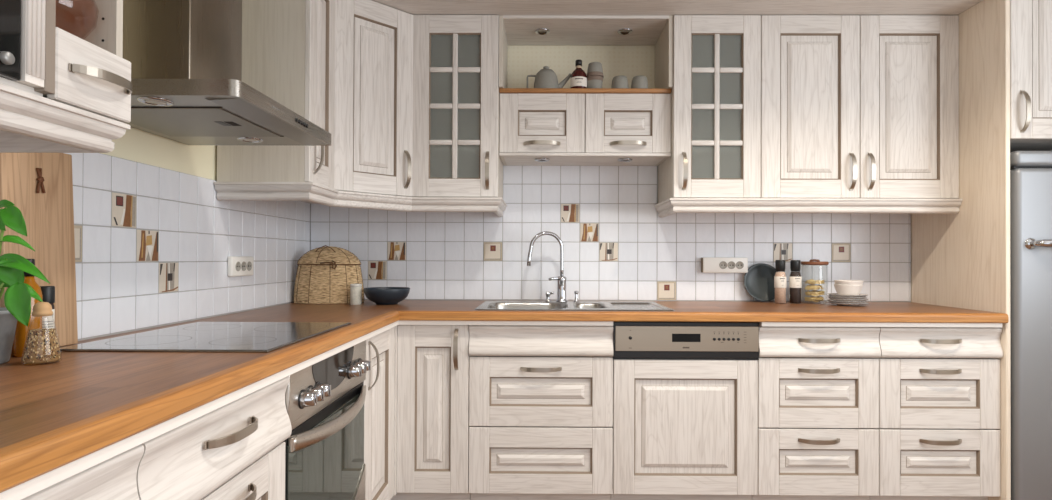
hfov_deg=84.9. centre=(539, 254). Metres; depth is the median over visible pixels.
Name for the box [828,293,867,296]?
plate
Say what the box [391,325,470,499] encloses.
base cabinet
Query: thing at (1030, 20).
upper cabinet
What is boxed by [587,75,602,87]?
tumbler
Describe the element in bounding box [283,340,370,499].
oven
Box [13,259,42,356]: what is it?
oil bottle
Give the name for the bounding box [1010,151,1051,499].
refrigerator
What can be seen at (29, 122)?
cabinet molding
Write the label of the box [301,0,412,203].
upper cabinet
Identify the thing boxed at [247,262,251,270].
socket
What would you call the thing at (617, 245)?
tile backsplash
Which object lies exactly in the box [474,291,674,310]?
sink
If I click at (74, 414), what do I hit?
countertop
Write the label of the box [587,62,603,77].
tumbler
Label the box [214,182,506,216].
molding
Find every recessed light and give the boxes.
[534,158,549,161]
[535,28,549,34]
[617,28,632,34]
[618,158,632,161]
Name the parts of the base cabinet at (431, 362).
handle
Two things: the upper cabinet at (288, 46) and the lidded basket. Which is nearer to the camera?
the upper cabinet at (288, 46)
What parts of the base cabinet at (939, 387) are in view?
drawer, drawer, handle, handle, drawer, handle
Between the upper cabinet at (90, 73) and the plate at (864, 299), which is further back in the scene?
the plate at (864, 299)
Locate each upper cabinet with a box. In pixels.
[0,0,131,122]
[217,0,334,188]
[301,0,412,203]
[412,15,502,197]
[499,15,672,165]
[658,15,760,202]
[760,15,958,198]
[1010,0,1051,151]
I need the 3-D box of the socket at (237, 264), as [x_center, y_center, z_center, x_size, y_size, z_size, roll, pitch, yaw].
[-1.169,0.048,2.231,0.002,0.038,0.038,0,0,0]
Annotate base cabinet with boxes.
[21,444,143,499]
[136,376,291,499]
[363,327,394,499]
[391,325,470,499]
[469,325,612,499]
[752,326,880,499]
[870,327,1002,499]
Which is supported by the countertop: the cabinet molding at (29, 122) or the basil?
the basil
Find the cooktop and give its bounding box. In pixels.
[59,322,350,351]
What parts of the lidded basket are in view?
lid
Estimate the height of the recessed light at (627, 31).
0.009 m
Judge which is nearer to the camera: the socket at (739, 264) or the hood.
the hood
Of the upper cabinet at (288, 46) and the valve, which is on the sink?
the valve
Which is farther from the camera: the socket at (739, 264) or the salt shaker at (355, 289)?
the socket at (739, 264)
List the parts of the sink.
drain knob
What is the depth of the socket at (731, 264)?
2.92 m
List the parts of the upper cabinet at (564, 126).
drawer, handle, rail, drawer, handle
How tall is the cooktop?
0.005 m
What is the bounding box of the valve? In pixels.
[545,292,553,301]
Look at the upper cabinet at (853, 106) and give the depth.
2.62 m
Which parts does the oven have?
knob, knob, door, knob, glass pane, control panel, handle, knob, trim, knob, knob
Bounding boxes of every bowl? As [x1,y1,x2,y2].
[363,287,409,304]
[834,280,862,284]
[834,284,862,294]
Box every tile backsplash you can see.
[65,153,309,340]
[310,165,910,301]
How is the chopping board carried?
on the countertop
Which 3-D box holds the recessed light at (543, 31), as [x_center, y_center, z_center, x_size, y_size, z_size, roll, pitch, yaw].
[0.016,-1.078,2.785,0.074,0.009,0.074,0,0,0]
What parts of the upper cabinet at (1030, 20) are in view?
handle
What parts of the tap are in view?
spout, lever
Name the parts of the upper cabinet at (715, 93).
handle, glass pane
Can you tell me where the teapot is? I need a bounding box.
[527,66,570,87]
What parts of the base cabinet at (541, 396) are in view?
drawer, drawer, handle, drawer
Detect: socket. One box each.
[227,256,253,276]
[235,262,240,270]
[241,262,246,270]
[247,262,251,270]
[719,261,726,268]
[728,261,735,268]
[736,261,743,268]
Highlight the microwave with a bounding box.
[0,0,20,79]
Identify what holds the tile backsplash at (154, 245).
attached to the wall at (137, 145)
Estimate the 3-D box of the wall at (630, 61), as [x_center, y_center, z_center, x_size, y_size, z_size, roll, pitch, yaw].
[0.714,-0.082,3.018,4.000,2.460,0.092,0,0,0]
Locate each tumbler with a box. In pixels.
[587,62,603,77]
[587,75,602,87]
[611,75,627,87]
[631,76,647,87]
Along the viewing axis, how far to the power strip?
2.92 m
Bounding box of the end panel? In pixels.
[911,0,1010,499]
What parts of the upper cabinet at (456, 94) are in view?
glass pane, handle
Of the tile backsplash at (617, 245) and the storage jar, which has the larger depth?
the tile backsplash at (617, 245)
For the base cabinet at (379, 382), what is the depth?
2.17 m
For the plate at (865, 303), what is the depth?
2.69 m
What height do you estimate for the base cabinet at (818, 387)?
0.844 m
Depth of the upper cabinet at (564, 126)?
2.67 m
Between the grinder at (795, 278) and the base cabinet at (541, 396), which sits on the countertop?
the grinder at (795, 278)
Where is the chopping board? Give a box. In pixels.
[0,153,77,355]
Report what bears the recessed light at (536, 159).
attached to the upper cabinet at (564, 126)
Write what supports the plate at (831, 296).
on the plate at (864, 299)
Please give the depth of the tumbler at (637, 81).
2.67 m
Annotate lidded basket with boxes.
[293,245,363,303]
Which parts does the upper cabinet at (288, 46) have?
handle, door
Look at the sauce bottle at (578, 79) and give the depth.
2.68 m
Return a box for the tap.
[527,231,567,301]
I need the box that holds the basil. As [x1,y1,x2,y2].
[0,199,49,363]
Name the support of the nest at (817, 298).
in the storage jar
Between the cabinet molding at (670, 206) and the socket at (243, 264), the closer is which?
the socket at (243, 264)
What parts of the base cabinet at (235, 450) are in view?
handle, drawer, handle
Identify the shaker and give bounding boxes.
[21,302,61,364]
[350,284,361,304]
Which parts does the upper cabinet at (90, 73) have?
drawer, handle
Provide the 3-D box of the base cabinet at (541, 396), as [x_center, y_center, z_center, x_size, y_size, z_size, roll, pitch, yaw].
[0.009,0.719,2.645,0.599,0.844,0.595,0,0,0]
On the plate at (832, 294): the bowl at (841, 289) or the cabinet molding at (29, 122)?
the bowl at (841, 289)
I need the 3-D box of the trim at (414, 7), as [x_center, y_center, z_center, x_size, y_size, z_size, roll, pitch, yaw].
[0.364,-1.108,2.656,3.098,0.020,0.646,0,0,0]
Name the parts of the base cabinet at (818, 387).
drawer, drawer, handle, handle, handle, drawer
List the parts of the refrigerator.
handle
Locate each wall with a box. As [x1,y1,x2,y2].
[101,127,216,180]
[507,45,654,87]
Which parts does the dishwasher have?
control panel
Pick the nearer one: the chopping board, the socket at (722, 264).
the chopping board
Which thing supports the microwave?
in the upper cabinet at (90, 73)
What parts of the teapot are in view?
spout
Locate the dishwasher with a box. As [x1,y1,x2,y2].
[611,321,758,499]
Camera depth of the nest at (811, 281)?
2.83 m
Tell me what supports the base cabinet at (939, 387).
on the floor
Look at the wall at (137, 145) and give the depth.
1.85 m
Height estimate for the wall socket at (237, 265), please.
0.078 m
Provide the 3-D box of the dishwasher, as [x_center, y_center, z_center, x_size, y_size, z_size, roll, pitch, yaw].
[0.609,0.713,2.646,0.600,0.860,0.567,0,0,0]
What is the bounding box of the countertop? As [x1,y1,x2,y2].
[0,300,1008,499]
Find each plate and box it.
[744,263,777,300]
[827,295,866,298]
[827,299,867,303]
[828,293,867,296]
[828,297,867,301]
[828,301,868,305]
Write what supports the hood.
attached to the wall at (137, 145)
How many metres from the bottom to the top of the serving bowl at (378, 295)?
0.076 m
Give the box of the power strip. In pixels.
[701,257,747,272]
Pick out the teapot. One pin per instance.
(546, 77)
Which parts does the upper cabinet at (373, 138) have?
door, handle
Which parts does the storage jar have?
wooden lid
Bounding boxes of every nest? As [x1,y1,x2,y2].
[804,296,823,301]
[805,279,824,284]
[805,285,822,290]
[805,290,824,295]
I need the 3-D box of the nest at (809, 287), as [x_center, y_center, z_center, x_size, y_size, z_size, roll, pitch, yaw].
[1.365,0.168,2.856,0.088,0.029,0.084,1,-1,-42]
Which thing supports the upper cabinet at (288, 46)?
attached to the wall at (137, 145)
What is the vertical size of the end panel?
2.261 m
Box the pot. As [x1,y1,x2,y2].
[0,307,16,363]
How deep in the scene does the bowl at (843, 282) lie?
2.69 m
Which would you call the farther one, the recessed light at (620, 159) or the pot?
the recessed light at (620, 159)
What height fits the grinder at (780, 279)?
0.214 m
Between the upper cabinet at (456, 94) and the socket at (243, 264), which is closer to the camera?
the socket at (243, 264)
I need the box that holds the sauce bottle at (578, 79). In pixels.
[570,60,586,87]
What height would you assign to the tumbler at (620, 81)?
0.067 m
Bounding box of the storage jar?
[801,259,828,303]
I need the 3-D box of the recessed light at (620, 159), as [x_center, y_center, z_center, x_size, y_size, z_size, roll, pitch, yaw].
[0.413,-0.453,2.768,0.074,0.009,0.074,0,0,0]
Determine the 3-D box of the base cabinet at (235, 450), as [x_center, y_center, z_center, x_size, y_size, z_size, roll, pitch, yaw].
[-0.867,0.706,1.119,0.597,0.844,0.499,0,0,0]
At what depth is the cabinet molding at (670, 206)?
2.61 m
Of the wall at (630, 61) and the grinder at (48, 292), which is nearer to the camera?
the grinder at (48, 292)
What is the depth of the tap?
2.82 m
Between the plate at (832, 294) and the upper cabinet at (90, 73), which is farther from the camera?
the plate at (832, 294)
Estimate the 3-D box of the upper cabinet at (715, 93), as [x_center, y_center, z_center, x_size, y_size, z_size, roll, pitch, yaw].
[0.814,-0.674,2.775,0.399,0.838,0.377,0,0,0]
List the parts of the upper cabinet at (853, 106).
door, handle, handle, door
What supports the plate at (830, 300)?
on the plate at (865, 303)
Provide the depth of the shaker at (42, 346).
1.17 m
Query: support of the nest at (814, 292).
on the nest at (817, 298)
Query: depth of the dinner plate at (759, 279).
2.93 m
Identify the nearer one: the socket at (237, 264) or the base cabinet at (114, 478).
the base cabinet at (114, 478)
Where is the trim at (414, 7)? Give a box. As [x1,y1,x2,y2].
[372,0,982,15]
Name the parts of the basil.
stem, stem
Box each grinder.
[40,286,54,328]
[774,260,786,303]
[789,260,801,303]
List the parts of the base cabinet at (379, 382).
handle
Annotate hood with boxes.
[123,0,330,145]

